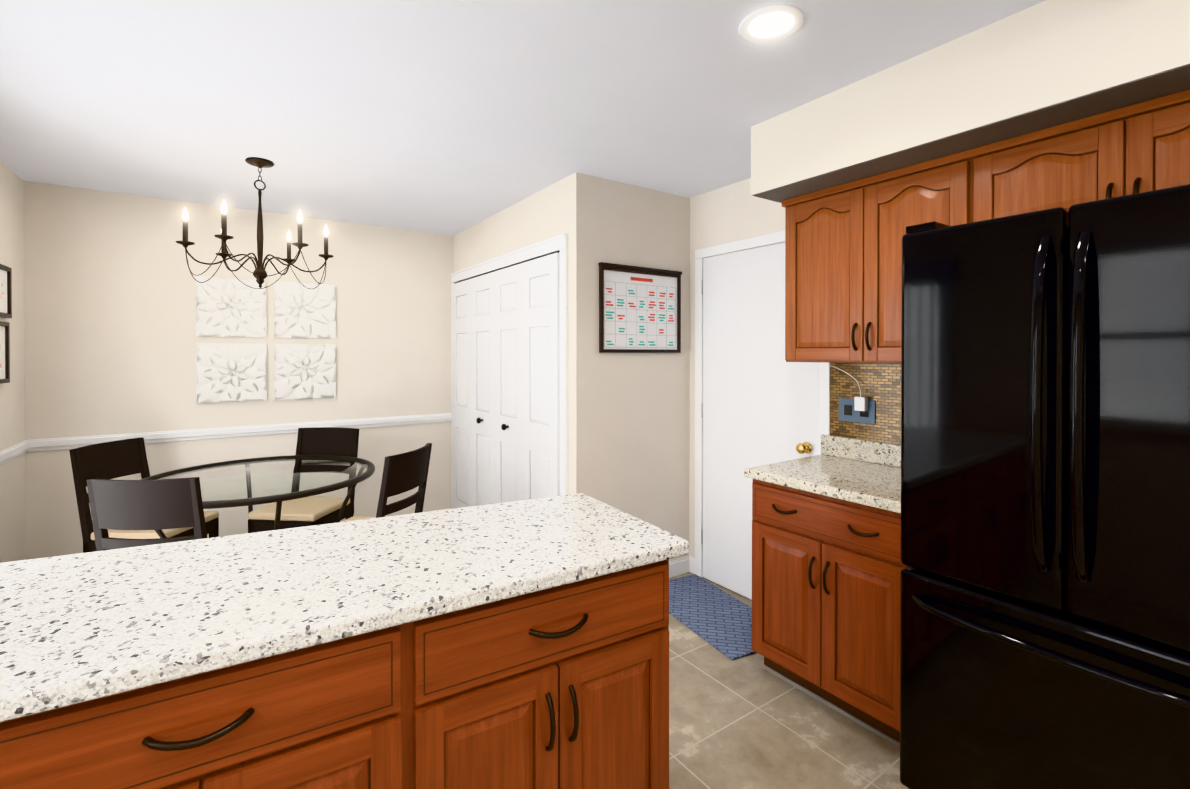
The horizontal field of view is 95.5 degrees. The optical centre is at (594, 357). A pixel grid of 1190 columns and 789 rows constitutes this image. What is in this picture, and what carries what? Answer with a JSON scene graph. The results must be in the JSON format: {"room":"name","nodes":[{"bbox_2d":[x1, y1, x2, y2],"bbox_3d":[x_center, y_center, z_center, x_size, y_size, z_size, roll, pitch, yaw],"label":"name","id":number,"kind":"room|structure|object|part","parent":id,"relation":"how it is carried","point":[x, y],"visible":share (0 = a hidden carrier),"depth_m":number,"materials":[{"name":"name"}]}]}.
{"room":"kitchen","nodes":[
{"label":"kitchen","id":0,"kind":"room"},
{"bbox_2d":[0,161,25,562],"bbox_3d":[-1.337,0.201,0.161,0.100,2.440,7.265,0,0,-35],"label":"wall","id":1,"kind":"structure","parent":0,"point":[12,490],"depth_m":3.02,"materials":[{"name":"paint"}]},
{"bbox_2d":[0,321,9,383],"bbox_3d":[-3.051,-0.026,2.758,0.022,0.320,0.290,0,0,-35],"label":"picture frame","id":2,"kind":"object","parent":1,"relation":"attached to","point":[4,352],"visible":1,"depth_m":2.85,"materials":[{"name":"grey"}]},
{"bbox_2d":[0,264,11,317],"bbox_3d":[-3.054,-0.346,2.760,0.022,0.270,0.360,0,0,-35],"label":"picture frame","id":3,"kind":"object","parent":1,"relation":"attached to","point":[5,291],"visible":1,"depth_m":2.87,"materials":[{"name":"grey wood"}]},
{"bbox_2d":[0,440,31,465],"bbox_3d":[-3.018,0.946,2.715,0.024,0.916,1.091,0,0,-35],"label":"chair rail","id":4,"kind":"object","parent":1,"relation":"attached to","point":[8,454],"depth_m":2.97,"materials":[{"name":"white wood"}]},
{"bbox_2d":[23,181,452,559],"bbox_3d":[-2.317,0.176,3.958,2.795,2.440,0.100,0,0,-35],"label":"wall","id":5,"kind":"structure","parent":0,"point":[112,339],"depth_m":3.62,"materials":[{"name":"paint"}]},
{"bbox_2d":[196,276,265,336],"bbox_3d":[-2.510,-0.347,3.737,0.405,0.405,0.036,0,0,-35],"label":"picture","id":6,"kind":"object","parent":5,"relation":"attached to","point":[230,307],"depth_m":3.72,"materials":[{"name":"white paint"}]},
{"bbox_2d":[196,343,266,402],"bbox_3d":[-2.510,0.103,3.740,0.405,0.405,0.036,0,0,-35],"label":"picture","id":7,"kind":"object","parent":5,"relation":"attached to","point":[225,372],"depth_m":3.72,"materials":[{"name":"white paint"}]},
{"bbox_2d":[32,413,451,510],"bbox_3d":[-2.282,0.938,3.912,2.595,0.916,0.024,0,0,-35],"label":"chair rail","id":8,"kind":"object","parent":5,"relation":"attached to","point":[49,444],"depth_m":3.73,"materials":[{"name":"white wood"}]},
{"bbox_2d":[273,281,335,337],"bbox_3d":[-2.140,-0.349,3.992,0.405,0.405,0.036,0,0,-35],"label":"picture","id":9,"kind":"object","parent":5,"relation":"attached to","point":[300,311],"depth_m":3.98,"materials":[{"name":"white paint"}]},
{"bbox_2d":[274,344,335,399],"bbox_3d":[-2.140,0.101,3.995,0.405,0.405,0.036,0,0,-35],"label":"picture","id":10,"kind":"object","parent":5,"relation":"attached to","point":[301,371],"depth_m":3.98,"materials":[{"name":"white paint"}]},
{"bbox_2d":[453,173,590,496],"bbox_3d":[-0.622,0.177,3.873,0.100,2.440,1.965,0,0,-35],"label":"wall","id":11,"kind":"structure","parent":0,"point":[562,206],"depth_m":3.09,"materials":[{"name":"paint"}]},
{"bbox_2d":[452,253,559,508],"bbox_3d":[-0.723,0.385,3.856,0.078,2.000,1.744,0,0,-35],"label":"bifold closet door","id":12,"kind":"structure","parent":11,"relation":"in","point":[505,384],"depth_m":3.70,"materials":[{"name":"white wood"}]},
{"bbox_2d":[450,233,567,508],"bbox_3d":[-0.699,0.340,3.872,0.027,2.113,1.880,0,0,-35],"label":"door frame","id":13,"kind":"structure","parent":11,"relation":"attached to","point":[555,244],"depth_m":3.13,"materials":[{"name":"white wood"}]},
{"bbox_2d":[0,0,1045,235],"bbox_3d":[0.135,-1.076,1.167,3.675,0.100,7.465,0,0,-35],"label":"ceiling","id":14,"kind":"structure","parent":0,"point":[450,117],"depth_m":2.10,"materials":[{"name":"paint"}]},
{"bbox_2d":[175,157,333,288],"bbox_3d":[-1.770,-0.701,2.854,0.710,0.669,0.624,0,0,-35],"label":"chandelier","id":15,"kind":"object","parent":14,"relation":"hanging from","point":[260,275],"visible":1,"depth_m":2.83,"materials":[{"name":"brown metal"}]},
{"bbox_2d":[739,4,804,43],"bbox_3d":[0.542,-1.024,1.664,0.194,0.007,0.194,0,0,-35],"label":"recessed light","id":16,"kind":"object","parent":14,"relation":"in","point":[771,24],"visible":1,"depth_m":1.66,"materials":[{"name":"white"}]},
{"bbox_2d":[591,176,689,561],"bbox_3d":[0.270,0.180,3.354,0.780,2.440,0.100,0,0,-35],"label":"wall","id":17,"kind":"structure","parent":0,"point":[640,435],"depth_m":3.31,"materials":[{"name":"paint"}]},
{"bbox_2d":[598,262,681,352],"bbox_3d":[0.289,-0.288,3.284,0.633,0.518,0.028,0,0,-35],"label":"calendar","id":18,"kind":"object","parent":17,"relation":"attached to","point":[639,309],"visible":1,"depth_m":3.27,"materials":[{"name":"grey paper"}]},
{"bbox_2d":[669,556,694,577],"bbox_3d":[0.253,1.350,3.285,0.894,0.100,0.030,0,0,-35],"label":"baseboard","id":19,"kind":"structure","parent":17,"relation":"attached to","point":[681,566],"depth_m":3.48,"materials":[{"name":"white wood"}]},
{"bbox_2d":[669,572,908,788],"bbox_3d":[0.135,1.464,1.184,3.675,0.100,7.465,0,0,-35],"label":"floor","id":20,"kind":"structure","parent":0,"point":[747,722],"depth_m":2.02,"materials":[{"name":"tile"}]},
{"bbox_2d":[69,437,218,552],"bbox_3d":[-2.522,0.942,3.038,0.532,0.920,0.430,0,0,2],"label":"chair","id":21,"kind":"object","parent":20,"relation":"on","point":[114,459],"visible":0.29,"depth_m":2.98,"materials":[{"name":"grey wood"}]},
{"bbox_3d":[-2.451,0.939,3.036,0.553,0.044,0.560,0,0,-35],"label":"seat","id":22,"kind":"part","parent":21,"relation":"part of","materials":[{"name":"beige fabric"}]},
{"bbox_2d":[86,477,206,550],"bbox_3d":[-1.836,0.946,2.402,0.430,0.920,0.532,0,0,-3],"label":"chair","id":23,"kind":"object","parent":20,"relation":"on","point":[157,504],"visible":0.21,"depth_m":2.17,"materials":[{"name":"grey wood"}]},
{"bbox_2d":[140,455,374,537],"bbox_3d":[-1.864,1.027,3.019,1.180,0.750,1.180,0,0,-35],"label":"dining table","id":24,"kind":"object","parent":20,"relation":"on","point":[226,468],"visible":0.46,"depth_m":3.10,"materials":[{"name":"clear glass"}]},
{"bbox_2d":[248,427,358,532],"bbox_3d":[-1.820,0.940,3.436,0.430,0.920,0.532,0,0,6],"label":"chair","id":25,"kind":"object","parent":20,"relation":"on","point":[304,511],"visible":0.52,"depth_m":3.50,"materials":[{"name":"grey"}]},
{"bbox_3d":[-1.827,0.937,3.365,0.562,0.044,0.559,0,0,-35],"label":"seat","id":26,"kind":"part","parent":25,"relation":"part of","materials":[{"name":"beige fabric"}]},
{"bbox_2d":[0,553,687,788],"bbox_3d":[-0.680,0.978,1.246,1.781,0.872,0.580,0,0,-31],"label":"kitchen island","id":27,"kind":"object","parent":20,"relation":"on","point":[522,644],"depth_m":1.14,"materials":[{"name":"brown wood"}]},
{"bbox_2d":[0,493,688,716],"bbox_3d":[-0.717,0.519,1.339,1.816,0.040,0.766,0,0,-31],"label":"island countertop","id":28,"kind":"structure","parent":27,"relation":"on","point":[72,626],"depth_m":1.20,"materials":[{"name":"white stone"}]},
{"bbox_2d":[342,443,431,521],"bbox_3d":[-1.182,0.943,2.885,0.532,0.920,0.430,0,0,11],"label":"chair","id":29,"kind":"object","parent":20,"relation":"on","point":[405,472],"visible":0.19,"depth_m":2.75,"materials":[{"name":"grey wood"}]},
{"bbox_3d":[-1.252,0.940,2.899,0.562,0.044,0.561,0,0,-35],"label":"seat","id":30,"kind":"part","parent":29,"relation":"part of","materials":[{"name":"beige fabric"}]},
{"bbox_2d":[669,574,755,659],"bbox_3d":[0.639,1.396,2.985,0.440,0.010,0.860,0,0,-27],"label":"rug","id":31,"kind":"object","parent":20,"relation":"on","point":[720,620],"visible":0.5,"depth_m":2.93,"materials":[{"name":"blue fabric"}]},
{"bbox_2d":[744,363,908,747],"bbox_3d":[1.127,0.718,2.247,0.622,1.378,0.793,0,0,-35],"label":"base cabinet","id":32,"kind":"object","parent":20,"relation":"on","point":[828,566],"visible":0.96,"depth_m":2.16,"materials":[{"name":"brown wood"}]},
{"bbox_3d":[0.872,0.768,2.103,0.040,0.292,0.455,0,0,-35],"label":"handle","id":33,"kind":"part","parent":32,"relation":"part of","materials":[{"name":"brown metal"}]},
{"bbox_2d":[825,364,874,423],"bbox_3d":[1.222,0.172,2.602,0.040,0.277,0.241,0,0,-35],"label":"outlet plate","id":34,"kind":"object","parent":32,"relation":"attached to","point":[852,386],"depth_m":2.60,"materials":[{"name":"blue plastic"}]},
{"bbox_2d":[900,184,1189,788],"bbox_3d":[1.434,0.513,1.505,0.924,1.797,0.758,0,0,-35],"label":"fridge","id":35,"kind":"object","parent":20,"relation":"on","point":[1045,516],"visible":1,"depth_m":1.30,"materials":[{"name":"black metal"}]},
{"bbox_2d":[689,178,899,599],"bbox_3d":[2.136,0.192,1.422,0.100,2.440,5.400,0,0,-35],"label":"wall","id":36,"kind":"structure","parent":0,"point":[737,211],"depth_m":3.33,"materials":[{"name":"paint"}]},
{"bbox_2d":[701,242,818,598],"bbox_3d":[0.886,0.385,3.077,0.078,2.018,0.816,0,0,-35],"label":"entry door","id":37,"kind":"structure","parent":36,"relation":"in","point":[759,405],"depth_m":3.16,"materials":[{"name":"white wood"}]},
{"bbox_2d":[695,230,829,577],"bbox_3d":[0.913,0.357,3.092,0.018,2.090,0.935,0,0,-35],"label":"door frame","id":38,"kind":"structure","parent":36,"relation":"attached to","point":[824,369],"depth_m":3.43,"materials":[{"name":"white wood"}]},
{"bbox_2d":[782,148,973,363],"bbox_3d":[1.240,-0.348,2.295,0.371,0.740,0.760,0,0,-35],"label":"upper cabinet","id":39,"kind":"object","parent":36,"relation":"attached to","point":[843,273],"depth_m":2.20,"materials":[{"name":"brown wood"}]},
{"bbox_2d":[974,89,1189,221],"bbox_3d":[1.677,-0.554,1.660,0.371,0.320,0.780,0,0,-35],"label":"upper cabinet","id":40,"kind":"object","parent":36,"relation":"attached to","point":[1141,147],"depth_m":1.62,"materials":[{"name":"brown wood"}]},
{"bbox_2d":[751,0,1189,194],"bbox_3d":[2.163,-0.871,0.794,0.560,0.305,4.345,0,0,-35],"label":"soffit","id":41,"kind":"structure","parent":0,"point":[1046,53],"depth_m":1.69,"materials":[{"name":"paint"}]},
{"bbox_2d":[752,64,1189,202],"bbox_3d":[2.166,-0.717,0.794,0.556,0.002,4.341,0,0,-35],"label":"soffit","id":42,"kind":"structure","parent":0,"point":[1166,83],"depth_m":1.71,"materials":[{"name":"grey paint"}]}
]}

